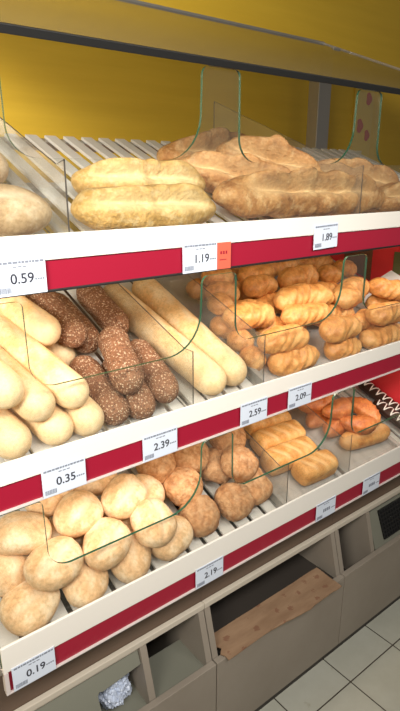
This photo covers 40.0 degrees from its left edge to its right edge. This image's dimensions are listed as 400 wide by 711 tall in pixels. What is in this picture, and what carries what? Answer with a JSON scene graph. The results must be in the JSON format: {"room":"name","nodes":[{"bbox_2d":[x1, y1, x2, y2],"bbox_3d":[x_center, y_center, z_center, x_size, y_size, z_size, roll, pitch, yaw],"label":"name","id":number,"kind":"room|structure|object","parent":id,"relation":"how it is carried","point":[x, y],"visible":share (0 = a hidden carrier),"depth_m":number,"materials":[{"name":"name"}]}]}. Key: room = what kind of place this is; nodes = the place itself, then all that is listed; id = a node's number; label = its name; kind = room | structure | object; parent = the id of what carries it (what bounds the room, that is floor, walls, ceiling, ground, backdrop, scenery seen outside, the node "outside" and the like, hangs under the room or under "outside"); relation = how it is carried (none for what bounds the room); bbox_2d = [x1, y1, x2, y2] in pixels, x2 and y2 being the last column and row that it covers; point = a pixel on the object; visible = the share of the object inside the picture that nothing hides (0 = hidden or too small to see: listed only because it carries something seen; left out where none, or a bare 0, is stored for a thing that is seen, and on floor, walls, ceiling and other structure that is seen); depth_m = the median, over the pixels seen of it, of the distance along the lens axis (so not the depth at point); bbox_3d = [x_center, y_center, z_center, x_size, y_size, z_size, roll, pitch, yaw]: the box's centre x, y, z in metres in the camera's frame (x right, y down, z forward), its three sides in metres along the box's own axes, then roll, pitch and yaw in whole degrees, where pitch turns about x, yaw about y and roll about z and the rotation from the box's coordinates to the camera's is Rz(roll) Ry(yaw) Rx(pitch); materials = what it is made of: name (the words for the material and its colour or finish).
{"room":"food shop","nodes":[
{"label":"food shop","id":0,"kind":"room"},
{"bbox_2d":[0,0,399,518],"bbox_3d":[-0.727,-0.636,1.603,11.000,3.460,0.120,-14,23,-36],"label":"wall","id":1,"kind":"structure","parent":0,"point":[52,88],"depth_m":1.99,"materials":[{"name":"yellow paint"}]},
{"bbox_2d":[350,88,374,157],"bbox_3d":[0.771,-1.062,2.625,0.140,0.420,0.010,-14,23,-36],"label":"poster","id":2,"kind":"object","parent":1,"relation":"attached to","point":[360,143],"visible":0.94,"depth_m":2.61,"materials":[{"name":"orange paper"}]},
{"bbox_2d":[259,599,399,710],"bbox_3d":[1.094,1.690,-0.056,11.000,0.060,5.740,-14,23,-36],"label":"floor","id":3,"kind":"structure","parent":0,"point":[363,673],"depth_m":1.80,"materials":[{"name":"tile"}]},
{"bbox_2d":[0,551,215,710],"bbox_3d":[-0.365,0.796,1.530,0.530,0.660,0.650,-14,23,-36],"label":"base cabinet","id":4,"kind":"object","parent":3,"relation":"on","point":[166,655],"visible":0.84,"depth_m":1.35,"materials":[{"name":"beige laminate"}]},
{"bbox_2d":[98,673,131,709],"bbox_3d":[-0.223,0.806,1.357,0.108,0.087,0.118,-14,23,-36],"label":"plastic bag","id":5,"kind":"object","parent":4,"relation":"on","point":[113,696],"visible":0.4,"depth_m":1.32,"materials":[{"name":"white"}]},
{"bbox_2d":[171,479,343,710],"bbox_3d":[0.052,0.694,1.845,0.533,0.660,0.650,-14,23,-36],"label":"base cabinet","id":6,"kind":"object","parent":3,"relation":"on","point":[248,681],"visible":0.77,"depth_m":1.65,"materials":[{"name":"beige laminate"}]},
{"bbox_2d":[214,568,341,659],"bbox_3d":[0.229,0.747,1.607,0.463,0.012,0.103,-14,23,-36],"label":"cardboard sheet","id":7,"kind":"object","parent":6,"relation":"on","point":[299,597],"visible":0.99,"depth_m":1.60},
{"bbox_2d":[304,81,330,416],"bbox_3d":[0.472,-0.212,2.435,0.072,2.020,0.055,-14,23,-36],"label":"upright","id":8,"kind":"object","parent":3,"relation":"on","point":[319,97],"visible":0.02,"depth_m":2.17,"materials":[{"name":"grey metal"}]},
{"bbox_2d":[259,428,399,653],"bbox_3d":[0.470,0.592,2.161,0.533,0.660,0.650,-14,23,-36],"label":"base cabinet","id":9,"kind":"object","parent":3,"relation":"on","point":[367,529],"visible":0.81,"depth_m":1.90,"materials":[{"name":"beige laminate"}]},
{"bbox_2d":[377,497,399,538],"bbox_3d":[0.705,0.568,1.963,0.200,0.098,0.044,-14,23,-36],"label":"grille","id":10,"kind":"object","parent":9,"relation":"attached to","point":[388,512],"depth_m":1.93,"materials":[{"name":"black plastic"}]},
{"bbox_3d":[-0.781,0.095,1.489,0.072,2.020,0.055,-14,23,-36],"label":"upright","id":11,"kind":"object","parent":3,"relation":"on","visible":0},
{"bbox_2d":[29,273,311,453],"bbox_3d":[-0.111,-0.005,1.960,1.735,0.880,0.018,-14,23,-36],"label":"panel","id":12,"kind":"object","parent":11,"relation":"attached to","point":[65,291],"visible":0.02,"depth_m":1.77,"materials":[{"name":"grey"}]},
{"bbox_2d":[0,357,399,695],"bbox_3d":[0.101,0.218,1.743,1.725,0.378,0.676,-14,23,-36],"label":"shelf","id":13,"kind":"object","parent":12,"relation":"attached to","point":[73,634],"depth_m":1.35,"materials":[{"name":"beige metal"}]},
{"bbox_2d":[0,554,28,596],"bbox_3d":[-0.401,0.441,1.146,0.112,0.092,0.104,15,23,38],"label":"roll","id":14,"kind":"object","parent":13,"relation":"on","point":[11,567],"visible":0.46,"depth_m":1.10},
{"bbox_2d":[0,511,51,555],"bbox_3d":[-0.373,0.372,1.148,0.120,0.082,0.103,-1,18,-3],"label":"roll","id":15,"kind":"object","parent":14,"relation":"on","point":[21,532],"visible":0.81,"depth_m":1.12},
{"bbox_2d":[0,580,59,635],"bbox_3d":[-0.342,0.501,1.109,0.101,0.081,0.121,15,23,39],"label":"roll","id":16,"kind":"object","parent":13,"relation":"on","point":[24,609],"visible":0.74,"depth_m":1.07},
{"bbox_2d":[23,536,83,591],"bbox_3d":[-0.296,0.424,1.122,0.100,0.084,0.123,13,22,34],"label":"roll","id":17,"kind":"object","parent":16,"relation":"on","point":[43,574],"visible":0.97,"depth_m":1.09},
{"bbox_2d":[11,646,55,691],"bbox_3d":[-0.320,0.606,1.063,0.085,0.056,0.002,-14,23,-36],"label":"price tag","id":18,"kind":"object","parent":13,"relation":"attached to","point":[43,663],"visible":1,"depth_m":1.06,"materials":[{"name":"white"}]},
{"bbox_2d":[49,517,83,545],"bbox_3d":[-0.310,0.402,1.243,0.098,0.082,0.118,9,20,25],"label":"roll","id":19,"kind":"object","parent":13,"relation":"on","point":[79,540],"visible":0.06,"depth_m":1.22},
{"bbox_2d":[25,489,73,517],"bbox_3d":[-0.347,0.311,1.250,0.096,0.085,0.121,7,19,21],"label":"roll","id":20,"kind":"object","parent":19,"relation":"on","point":[50,504],"visible":0.16,"depth_m":1.20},
{"bbox_2d":[53,490,102,537],"bbox_3d":[-0.269,0.348,1.213,0.097,0.087,0.118,15,23,39],"label":"roll","id":21,"kind":"object","parent":19,"relation":"on","point":[77,512],"visible":0.94,"depth_m":1.18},
{"bbox_2d":[62,561,108,607],"bbox_3d":[-0.247,0.476,1.178,0.103,0.085,0.117,-7,19,-20],"label":"roll","id":22,"kind":"object","parent":13,"relation":"on","point":[91,584],"visible":0.62,"depth_m":1.14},
{"bbox_2d":[103,513,131,529],"bbox_3d":[-0.198,0.393,1.308,0.121,0.085,0.098,-5,19,-14],"label":"roll","id":23,"kind":"object","parent":13,"relation":"on","point":[126,522],"visible":0.02,"depth_m":1.28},
{"bbox_2d":[100,473,146,519],"bbox_3d":[-0.179,0.325,1.284,0.091,0.088,0.122,11,21,31],"label":"roll","id":24,"kind":"object","parent":23,"relation":"on","point":[120,498],"visible":0.94,"depth_m":1.25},
{"bbox_2d":[110,530,150,583],"bbox_3d":[-0.161,0.451,1.242,0.102,0.086,0.115,3,18,10],"label":"roll","id":25,"kind":"object","parent":13,"relation":"on","point":[136,564],"visible":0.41,"depth_m":1.20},
{"bbox_2d":[82,517,131,570],"bbox_3d":[-0.203,0.406,1.191,0.101,0.086,0.118,2,18,7],"label":"roll","id":26,"kind":"object","parent":25,"relation":"on","point":[106,530],"visible":0.94,"depth_m":1.16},
{"bbox_2d":[135,474,164,501],"bbox_3d":[-0.140,0.343,1.361,0.108,0.088,0.110,-3,18,-9],"label":"roll","id":27,"kind":"object","parent":13,"relation":"on","point":[155,489],"visible":0.32,"depth_m":1.35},
{"bbox_2d":[136,453,175,483],"bbox_3d":[-0.113,0.276,1.423,0.103,0.097,0.106,6,19,17],"label":"roll","id":28,"kind":"object","parent":27,"relation":"on","point":[161,468],"visible":0.48,"depth_m":1.38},
{"bbox_2d":[151,515,192,560],"bbox_3d":[-0.073,0.433,1.313,0.095,0.082,0.121,13,22,34],"label":"roll","id":29,"kind":"object","parent":13,"relation":"on","point":[182,539],"visible":0.6,"depth_m":1.28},
{"bbox_2d":[130,498,176,547],"bbox_3d":[-0.106,0.379,1.262,0.103,0.091,0.117,-11,21,-30],"label":"roll","id":30,"kind":"object","parent":29,"relation":"on","point":[149,511],"visible":0.94,"depth_m":1.23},
{"bbox_2d":[178,494,219,537],"bbox_3d":[0.000,0.398,1.382,0.105,0.099,0.100,14,23,37],"label":"roll","id":31,"kind":"object","parent":13,"relation":"on","point":[202,512],"visible":0.8,"depth_m":1.35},
{"bbox_2d":[162,467,202,506],"bbox_3d":[-0.045,0.332,1.415,0.105,0.087,0.102,-6,19,-19],"label":"roll","id":32,"kind":"object","parent":31,"relation":"on","point":[179,487],"visible":0.84,"depth_m":1.38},
{"bbox_2d":[173,442,208,471],"bbox_3d":[-0.027,0.258,1.464,0.104,0.090,0.105,-1,18,-5],"label":"roll","id":33,"kind":"object","parent":32,"relation":"on","point":[189,456],"visible":0.56,"depth_m":1.43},
{"bbox_2d":[196,556,222,589],"bbox_3d":[0.023,0.521,1.322,0.085,0.056,0.002,-14,23,-36],"label":"price tag","id":34,"kind":"object","parent":13,"relation":"attached to","point":[207,573],"visible":1,"depth_m":1.32,"materials":[{"name":"white"}]},
{"bbox_2d":[198,447,230,483],"bbox_3d":[0.043,0.301,1.518,0.106,0.086,0.100,-1,18,-3],"label":"roll","id":35,"kind":"object","parent":13,"relation":"on","point":[212,472],"visible":0.39,"depth_m":1.48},
{"bbox_2d":[209,427,245,449],"bbox_3d":[0.075,0.226,1.554,0.106,0.093,0.096,-7,19,-20],"label":"roll","id":36,"kind":"object","parent":35,"relation":"on","point":[221,442],"visible":0.45,"depth_m":1.51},
{"bbox_2d":[214,482,254,521],"bbox_3d":[0.087,0.382,1.446,0.106,0.089,0.098,17,24,41],"label":"roll","id":37,"kind":"object","parent":13,"relation":"on","point":[235,502],"visible":0.95,"depth_m":1.41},
{"bbox_2d":[234,468,272,505],"bbox_3d":[0.145,0.356,1.504,0.104,0.093,0.102,15,24,39],"label":"roll","id":38,"kind":"object","parent":13,"relation":"on","point":[261,488],"visible":0.48,"depth_m":1.47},
{"bbox_2d":[220,444,258,481],"bbox_3d":[0.103,0.286,1.475,0.105,0.087,0.103,15,23,39],"label":"roll","id":39,"kind":"object","parent":38,"relation":"on","point":[245,463],"visible":0.97,"depth_m":1.44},
{"bbox_2d":[358,381,399,412],"bbox_3d":[0.663,0.154,2.023,0.051,0.096,0.189,-14,23,-37],"label":"pastry","id":40,"kind":"object","parent":13,"relation":"in","point":[369,388],"visible":0.68,"depth_m":2.01,"materials":[{"name":"brown food"}]},
{"bbox_2d":[373,399,399,428],"bbox_3d":[0.678,0.210,1.948,0.051,0.082,0.151,-16,24,-40],"label":"pastry","id":41,"kind":"object","parent":13,"relation":"in","point":[385,410],"visible":0.86,"depth_m":1.94,"materials":[{"name":"brown food"}]},
{"bbox_3d":[0.193,0.261,1.711,0.255,0.201,0.463,-14,23,-36],"label":"tray","id":42,"kind":"object","parent":13,"relation":"on","visible":0},
{"bbox_2d":[243,411,291,438],"bbox_3d":[0.205,0.210,1.744,0.180,0.079,0.082,-12,21,-32],"label":"bread loaf","id":43,"kind":"object","parent":42,"relation":"in","point":[285,416],"visible":0.28,"depth_m":1.70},
{"bbox_2d":[250,419,305,455],"bbox_3d":[0.240,0.253,1.697,0.188,0.079,0.083,-12,22,-33],"label":"bread loaf","id":44,"kind":"object","parent":42,"relation":"in","point":[270,436],"visible":0.73,"depth_m":1.66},
{"bbox_2d":[260,436,317,475],"bbox_3d":[0.266,0.297,1.643,0.190,0.079,0.084,-13,22,-35],"label":"bread loaf","id":45,"kind":"object","parent":42,"relation":"in","point":[283,453],"visible":0.85,"depth_m":1.60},
{"bbox_2d":[291,449,337,485],"bbox_3d":[0.340,0.330,1.628,0.150,0.076,0.081,-13,22,-35],"label":"bread loaf","id":46,"kind":"object","parent":42,"relation":"in","point":[317,466],"visible":0.99,"depth_m":1.59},
{"bbox_3d":[0.420,0.206,1.882,0.295,0.201,0.463,-14,23,-36],"label":"tray","id":47,"kind":"object","parent":13,"relation":"on","visible":0},
{"bbox_2d":[323,418,346,436],"bbox_3d":[0.453,0.228,1.820,0.138,0.064,0.076,-12,22,-33],"label":"croissant","id":48,"kind":"object","parent":47,"relation":"in","point":[335,424],"visible":0.53,"depth_m":1.78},
{"bbox_2d":[321,397,351,419],"bbox_3d":[0.462,0.178,1.817,0.137,0.065,0.073,-16,24,-41],"label":"croissant","id":49,"kind":"object","parent":48,"relation":"on","point":[342,407],"visible":0.91,"depth_m":1.79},
{"bbox_2d":[339,423,389,449],"bbox_3d":[0.547,0.267,1.822,0.226,0.062,0.069,-11,21,-30],"label":"pastry","id":50,"kind":"object","parent":47,"relation":"in","point":[381,433],"visible":0.77,"depth_m":1.78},
{"bbox_2d":[340,415,376,434],"bbox_3d":[0.524,0.226,1.794,0.135,0.062,0.075,-5,19,-14],"label":"croissant","id":51,"kind":"object","parent":50,"relation":"on","point":[360,422],"visible":0.91,"depth_m":1.77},
{"bbox_2d":[347,396,380,424],"bbox_3d":[0.560,0.183,1.871,0.132,0.076,0.076,15,23,38],"label":"croissant","id":52,"kind":"object","parent":50,"relation":"on","point":[362,406],"visible":0.56,"depth_m":1.85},
{"bbox_2d":[0,0,399,94],"bbox_3d":[0.060,-0.833,1.435,1.701,0.318,0.778,-14,23,-36],"label":"glass canopy","id":53,"kind":"object","parent":11,"relation":"attached to","point":[129,26],"visible":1,"depth_m":1.18,"materials":[{"name":"clear glass"}]},
{"bbox_2d":[0,65,396,165],"bbox_3d":[0.304,-0.458,1.254,1.725,0.285,0.006,-14,23,-36],"label":"guard","id":54,"kind":"object","parent":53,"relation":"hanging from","point":[238,72],"visible":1,"depth_m":1.06,"materials":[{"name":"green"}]},
{"bbox_2d":[0,133,399,298],"bbox_3d":[0.094,-0.457,1.533,1.725,0.281,0.700,-14,23,-36],"label":"shelf","id":55,"kind":"object","parent":11,"relation":"attached to","point":[89,257],"visible":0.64,"depth_m":1.14,"materials":[{"name":"beige metal"}]},
{"bbox_2d":[0,257,47,297],"bbox_3d":[-0.281,-0.122,0.859,0.085,0.056,0.002,-14,23,-36],"label":"price tag","id":56,"kind":"object","parent":55,"relation":"attached to","point":[28,275],"visible":1,"depth_m":0.86,"materials":[{"name":"white"}]},
{"bbox_2d":[0,184,51,236],"bbox_3d":[-0.321,-0.238,0.903,0.152,0.085,0.097,-11,21,-31],"label":"loaf","id":57,"kind":"object","parent":55,"relation":"on","point":[23,211],"visible":0.98,"depth_m":0.88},
{"bbox_2d":[71,157,205,193],"bbox_3d":[-0.121,-0.364,1.151,0.310,0.093,0.103,-12,21,-32],"label":"loaf","id":58,"kind":"object","parent":55,"relation":"on","point":[126,171],"visible":0.59,"depth_m":1.09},
{"bbox_2d":[70,183,215,229],"bbox_3d":[-0.097,-0.283,1.054,0.317,0.092,0.100,-12,22,-33],"label":"loaf","id":59,"kind":"object","parent":55,"relation":"on","point":[152,205],"visible":0.91,"depth_m":1.00,"materials":[{"name":"food"}]},
{"bbox_2d":[182,241,216,273],"bbox_3d":[0.001,-0.191,1.072,0.085,0.056,0.002,-14,23,-36],"label":"price tag","id":60,"kind":"object","parent":55,"relation":"attached to","point":[197,257],"visible":1,"depth_m":1.07,"materials":[{"name":"white"}]},
{"bbox_2d":[156,127,244,160],"bbox_3d":[0.025,-0.547,1.465,0.102,0.109,0.364,15,23,39],"label":"loaf","id":61,"kind":"object","parent":55,"relation":"on","point":[210,140],"visible":0.37,"depth_m":1.38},
{"bbox_2d":[217,242,230,269],"bbox_3d":[0.048,-0.201,1.108,0.036,0.053,0.002,-14,23,-36],"label":"sticker","id":62,"kind":"object","parent":55,"relation":"attached to","point":[223,248],"visible":1,"depth_m":1.11,"materials":[{"name":"orange"}]},
{"bbox_2d":[180,150,290,193],"bbox_3d":[0.096,-0.434,1.345,0.321,0.123,0.109,-3,18,-10],"label":"loaf","id":63,"kind":"object","parent":55,"relation":"on","point":[215,168],"visible":0.3,"depth_m":1.29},
{"bbox_2d":[216,134,323,171],"bbox_3d":[0.179,-0.489,1.384,0.282,0.120,0.092,0,18,0],"label":"loaf","id":64,"kind":"object","parent":63,"relation":"on","point":[276,149],"visible":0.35,"depth_m":1.34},
{"bbox_2d":[212,166,384,218],"bbox_3d":[0.259,-0.394,1.335,0.566,0.121,0.120,-12,21,-32],"label":"loaf","id":65,"kind":"object","parent":55,"relation":"on","point":[303,191],"visible":0.95,"depth_m":1.26,"materials":[{"name":"food"}]},
{"bbox_2d":[313,223,337,249],"bbox_3d":[0.295,-0.279,1.288,0.085,0.056,0.002,-16,24,-36],"label":"price tag","id":66,"kind":"object","parent":55,"relation":"attached to","point":[325,235],"visible":1,"depth_m":1.29,"materials":[{"name":"white"}]},
{"bbox_2d":[317,157,398,187],"bbox_3d":[0.425,-0.496,1.554,0.341,0.117,0.118,-3,18,-11],"label":"loaf","id":67,"kind":"object","parent":55,"relation":"on","point":[382,174],"visible":0.32,"depth_m":1.51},
{"bbox_2d":[372,181,399,212],"bbox_3d":[0.585,-0.454,1.566,0.328,0.111,0.102,-15,23,-39],"label":"loaf","id":68,"kind":"object","parent":55,"relation":"on","point":[391,190],"visible":0.54,"depth_m":1.48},
{"bbox_2d":[0,260,399,515],"bbox_3d":[0.101,-0.105,1.638,1.725,0.288,0.676,-14,23,-36],"label":"shelf","id":69,"kind":"object","parent":11,"relation":"attached to","point":[117,449],"visible":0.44,"depth_m":1.21,"materials":[{"name":"beige metal"}]},
{"bbox_2d":[0,409,31,459],"bbox_3d":[-0.426,0.085,1.027,0.302,0.154,0.069,13,22,35],"label":"baguette","id":70,"kind":"object","parent":69,"relation":"on","point":[15,436],"visible":0.98,"depth_m":0.95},
{"bbox_2d":[0,359,24,408],"bbox_3d":[-0.417,0.001,0.991,0.276,0.144,0.069,13,22,36],"label":"baguette","id":71,"kind":"object","parent":70,"relation":"on","point":[12,388],"visible":1,"depth_m":0.92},
{"bbox_2d":[10,404,73,445],"bbox_3d":[-0.358,0.069,1.079,0.297,0.152,0.069,14,23,37],"label":"baguette","id":72,"kind":"object","parent":69,"relation":"on","point":[57,429],"visible":0.48,"depth_m":1.00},
{"bbox_2d":[0,346,55,421],"bbox_3d":[-0.382,0.024,1.038,0.292,0.150,0.070,13,22,36],"label":"baguette","id":73,"kind":"object","parent":72,"relation":"on","point":[37,404],"visible":0.79,"depth_m":0.97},
{"bbox_2d":[45,341,74,365],"bbox_3d":[-0.383,-0.053,1.241,0.254,0.134,0.068,12,22,33],"label":"baguette","id":74,"kind":"object","parent":69,"relation":"on","point":[66,354],"visible":0.11,"depth_m":1.18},
{"bbox_2d":[41,457,86,498],"bbox_3d":[-0.246,0.222,1.000,0.085,0.056,0.002,-14,23,-36],"label":"price tag","id":75,"kind":"object","parent":69,"relation":"attached to","point":[67,476],"visible":1,"depth_m":1.00,"materials":[{"name":"white"}]},
{"bbox_2d":[56,292,98,353],"bbox_3d":[-0.301,-0.079,1.279,0.068,0.116,0.206,-15,23,-38],"label":"seeded roll","id":76,"kind":"object","parent":69,"relation":"on","point":[91,345],"visible":0.31,"depth_m":1.23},
{"bbox_2d":[25,292,87,347],"bbox_3d":[-0.320,-0.093,1.222,0.069,0.119,0.214,-15,23,-38],"label":"seeded roll","id":77,"kind":"object","parent":76,"relation":"on","point":[74,332],"visible":0.62,"depth_m":1.17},
{"bbox_2d":[56,396,103,435],"bbox_3d":[-0.302,0.057,1.119,0.292,0.151,0.070,16,24,40],"label":"baguette","id":78,"kind":"object","parent":69,"relation":"on","point":[88,419],"visible":0.26,"depth_m":1.04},
{"bbox_2d":[0,316,88,408],"bbox_3d":[-0.327,0.008,1.075,0.283,0.145,0.070,13,22,34],"label":"baguette","id":79,"kind":"object","parent":78,"relation":"on","point":[46,367],"visible":0.83,"depth_m":1.03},
{"bbox_2d":[0,296,60,345],"bbox_3d":[-0.395,-0.102,1.163,0.256,0.134,0.069,12,22,33],"label":"baguette","id":80,"kind":"object","parent":79,"relation":"on","point":[40,325],"visible":0.77,"depth_m":1.11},
{"bbox_2d":[69,355,129,425],"bbox_3d":[-0.211,0.069,1.140,0.072,0.111,0.192,-12,22,-33],"label":"seeded roll","id":81,"kind":"object","parent":69,"relation":"on","point":[115,407],"visible":0.73,"depth_m":1.10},
{"bbox_2d":[76,286,129,332],"bbox_3d":[-0.238,-0.116,1.339,0.068,0.113,0.196,-13,22,-35],"label":"seeded roll","id":82,"kind":"object","parent":69,"relation":"on","point":[105,312],"visible":0.8,"depth_m":1.30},
{"bbox_2d":[101,361,155,419],"bbox_3d":[-0.154,0.064,1.169,0.068,0.106,0.178,-12,21,-33],"label":"seeded roll","id":83,"kind":"object","parent":69,"relation":"in","point":[142,403],"visible":0.36,"depth_m":1.11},
{"bbox_2d":[98,325,143,393],"bbox_3d":[-0.166,0.005,1.145,0.070,0.107,0.192,-7,19,-21],"label":"seeded roll","id":84,"kind":"object","parent":83,"relation":"on","point":[114,344],"visible":0.97,"depth_m":1.10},
{"bbox_2d":[130,339,178,403],"bbox_3d":[-0.106,0.031,1.202,0.070,0.108,0.185,-11,21,-30],"label":"seeded roll","id":85,"kind":"object","parent":69,"relation":"on","point":[158,377],"visible":0.81,"depth_m":1.16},
{"bbox_2d":[142,426,176,462],"bbox_3d":[-0.081,0.182,1.125,0.085,0.056,0.002,-14,23,-36],"label":"price tag","id":86,"kind":"object","parent":69,"relation":"attached to","point":[162,443],"visible":1,"depth_m":1.12,"materials":[{"name":"white"}]},
{"bbox_2d":[103,284,226,394],"bbox_3d":[-0.100,-0.050,1.341,0.426,0.207,0.077,17,25,42],"label":"baguette","id":87,"kind":"object","parent":69,"relation":"on","point":[210,378],"visible":0.88,"depth_m":1.28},
{"bbox_2d":[132,279,246,385],"bbox_3d":[-0.039,-0.074,1.400,0.078,0.210,0.429,-14,23,-37],"label":"baguette","id":88,"kind":"object","parent":69,"relation":"on","point":[150,292],"visible":0.71,"depth_m":1.35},
{"bbox_2d":[0,254,399,384],"bbox_3d":[0.304,-0.101,1.370,1.725,0.276,0.006,-14,23,-36],"label":"guard","id":89,"kind":"object","parent":69,"relation":"attached to","point":[345,258],"visible":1,"depth_m":1.15,"materials":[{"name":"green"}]},
{"bbox_2d":[240,396,267,427],"bbox_3d":[0.126,0.131,1.281,0.085,0.056,0.002,-14,23,-36],"label":"price tag","id":90,"kind":"object","parent":69,"relation":"attached to","point":[251,412],"visible":1,"depth_m":1.28,"materials":[{"name":"white"}]},
{"bbox_2d":[287,382,311,409],"bbox_3d":[0.250,0.101,1.374,0.085,0.056,0.002,-14,23,-36],"label":"price tag","id":91,"kind":"object","parent":69,"relation":"attached to","point":[300,395],"visible":1,"depth_m":1.37,"materials":[{"name":"white"}]},
{"bbox_2d":[365,295,399,306],"bbox_3d":[0.595,-0.173,1.762,0.172,0.064,0.070,-10,21,-29],"label":"roll","id":92,"kind":"object","parent":69,"relation":"on","point":[371,299],"visible":0.3,"depth_m":1.72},
{"bbox_2d":[369,277,399,300],"bbox_3d":[0.587,-0.207,1.703,0.138,0.072,0.073,-5,19,-15],"label":"roll","id":93,"kind":"object","parent":92,"relation":"on","point":[381,287],"visible":0.94,"depth_m":1.68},
{"bbox_3d":[0.209,-0.130,1.626,0.540,0.221,0.513,-14,23,-36],"label":"tray","id":94,"kind":"object","parent":69,"relation":"on","visible":0},
{"bbox_2d":[209,316,231,338],"bbox_3d":[0.059,-0.074,1.435,0.070,0.058,0.067,3,18,8],"label":"roll","id":95,"kind":"object","parent":94,"relation":"in","point":[217,326],"visible":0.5,"depth_m":1.41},
{"bbox_2d":[207,292,233,315],"bbox_3d":[0.052,-0.135,1.435,0.075,0.064,0.064,-13,22,-34],"label":"roll","id":96,"kind":"object","parent":95,"relation":"on","point":[216,307],"visible":0.87,"depth_m":1.41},
{"bbox_2d":[227,329,253,352],"bbox_3d":[0.103,-0.039,1.395,0.070,0.060,0.066,2,18,6],"label":"roll","id":97,"kind":"object","parent":94,"relation":"in","point":[235,342],"visible":0.93,"depth_m":1.37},
{"bbox_2d":[222,302,275,330],"bbox_3d":[0.128,-0.102,1.411,0.154,0.074,0.083,-13,22,-34],"label":"roll","id":98,"kind":"object","parent":97,"relation":"on","point":[256,315],"visible":0.96,"depth_m":1.38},
{"bbox_2d":[234,299,263,303],"bbox_3d":[0.130,-0.121,1.486,0.129,0.063,0.076,-11,21,-31],"label":"roll","id":99,"kind":"object","parent":94,"relation":"in","point":[244,300],"visible":0.12,"depth_m":1.48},
{"bbox_2d":[205,281,239,301],"bbox_3d":[0.062,-0.172,1.501,0.095,0.065,0.073,2,18,6],"label":"roll","id":100,"kind":"object","parent":99,"relation":"on","point":[226,287],"visible":0.65,"depth_m":1.48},
{"bbox_2d":[239,346,265,372],"bbox_3d":[0.132,0.009,1.371,0.067,0.061,0.071,-12,21,-32],"label":"roll","id":101,"kind":"object","parent":94,"relation":"in","point":[253,357],"visible":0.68,"depth_m":1.35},
{"bbox_2d":[237,264,275,280],"bbox_3d":[0.169,-0.247,1.649,0.147,0.064,0.070,-13,22,-35],"label":"roll","id":102,"kind":"object","parent":94,"relation":"in","point":[243,272],"visible":0.57,"depth_m":1.61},
{"bbox_2d":[255,292,281,313],"bbox_3d":[0.203,-0.150,1.593,0.157,0.069,0.073,-17,25,-42],"label":"roll","id":103,"kind":"object","parent":94,"relation":"in","point":[268,298],"visible":0.13,"depth_m":1.56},
{"bbox_2d":[242,274,277,297],"bbox_3d":[0.168,-0.200,1.566,0.130,0.062,0.069,-15,24,-39],"label":"roll","id":104,"kind":"object","parent":103,"relation":"on","point":[253,286],"visible":1,"depth_m":1.53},
{"bbox_2d":[255,316,306,335],"bbox_3d":[0.223,-0.078,1.507,0.162,0.070,0.076,-12,21,-32],"label":"roll","id":105,"kind":"object","parent":94,"relation":"in","point":[277,322],"visible":0.2,"depth_m":1.47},
{"bbox_2d":[273,283,334,310],"bbox_3d":[0.284,-0.167,1.544,0.212,0.071,0.081,-11,21,-31],"label":"roll","id":106,"kind":"object","parent":105,"relation":"on","point":[301,293],"visible":0.8,"depth_m":1.52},
{"bbox_2d":[267,344,319,375],"bbox_3d":[0.239,0.005,1.411,0.165,0.074,0.084,-12,21,-32],"label":"roll","id":107,"kind":"object","parent":94,"relation":"in","point":[283,363],"visible":0.8,"depth_m":1.37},
{"bbox_2d":[257,324,309,353],"bbox_3d":[0.208,-0.044,1.378,0.155,0.067,0.074,-11,21,-30],"label":"roll","id":108,"kind":"object","parent":107,"relation":"on","point":[286,341],"visible":0.92,"depth_m":1.34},
{"bbox_2d":[280,303,330,326],"bbox_3d":[0.290,-0.113,1.497,0.172,0.066,0.072,-12,22,-34],"label":"roll","id":109,"kind":"object","parent":94,"relation":"in","point":[300,314],"visible":0.91,"depth_m":1.46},
{"bbox_2d":[317,281,337,290],"bbox_3d":[0.369,-0.194,1.697,0.190,0.066,0.074,-11,21,-31],"label":"roll","id":110,"kind":"object","parent":94,"relation":"on","point":[331,285],"visible":0.11,"depth_m":1.69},
{"bbox_2d":[277,264,318,287],"bbox_3d":[0.293,-0.235,1.642,0.080,0.072,0.164,17,24,41],"label":"roll","id":111,"kind":"object","parent":110,"relation":"on","point":[302,273],"visible":0.84,"depth_m":1.60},
{"bbox_2d":[317,264,341,282],"bbox_3d":[0.409,-0.258,1.741,0.088,0.061,0.067,-7,19,-21],"label":"roll","id":112,"kind":"object","parent":110,"relation":"on","point":[327,272],"visible":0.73,"depth_m":1.72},
{"bbox_2d":[313,303,354,326],"bbox_3d":[0.392,-0.124,1.641,0.167,0.067,0.075,-13,22,-34],"label":"roll","id":113,"kind":"object","parent":94,"relation":"in","point":[337,311],"visible":0.27,"depth_m":1.62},
{"bbox_2d":[332,276,369,309],"bbox_3d":[0.453,-0.193,1.665,0.093,0.085,0.197,10,21,28],"label":"roll","id":114,"kind":"object","parent":113,"relation":"on","point":[352,287],"visible":0.83,"depth_m":1.61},
{"bbox_2d":[323,337,361,360],"bbox_3d":[0.397,-0.023,1.522,0.136,0.062,0.073,-11,21,-31],"label":"roll","id":115,"kind":"object","parent":94,"relation":"in","point":[351,346],"visible":0.73,"depth_m":1.49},
{"bbox_2d":[319,315,361,342],"bbox_3d":[0.381,-0.076,1.498,0.153,0.067,0.079,-14,23,-37],"label":"roll","id":116,"kind":"object","parent":115,"relation":"on","point":[334,329],"visible":1,"depth_m":1.46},
{"bbox_2d":[359,323,399,348],"bbox_3d":[0.545,-0.059,1.634,0.196,0.064,0.070,-15,23,-38],"label":"roll","id":117,"kind":"object","parent":94,"relation":"on","point":[374,337],"visible":0.84,"depth_m":1.59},
{"bbox_2d":[365,301,399,325],"bbox_3d":[0.548,-0.126,1.620,0.159,0.066,0.080,-15,23,-38],"label":"roll","id":118,"kind":"object","parent":117,"relation":"on","point":[382,316],"visible":0.98,"depth_m":1.58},
{"bbox_2d":[312,246,399,403],"bbox_3d":[0.625,-0.189,2.017,0.010,0.844,0.520,-14,23,-36],"label":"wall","id":119,"kind":"structure","parent":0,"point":[380,262],"depth_m":1.99,"materials":[{"name":"red paint"}]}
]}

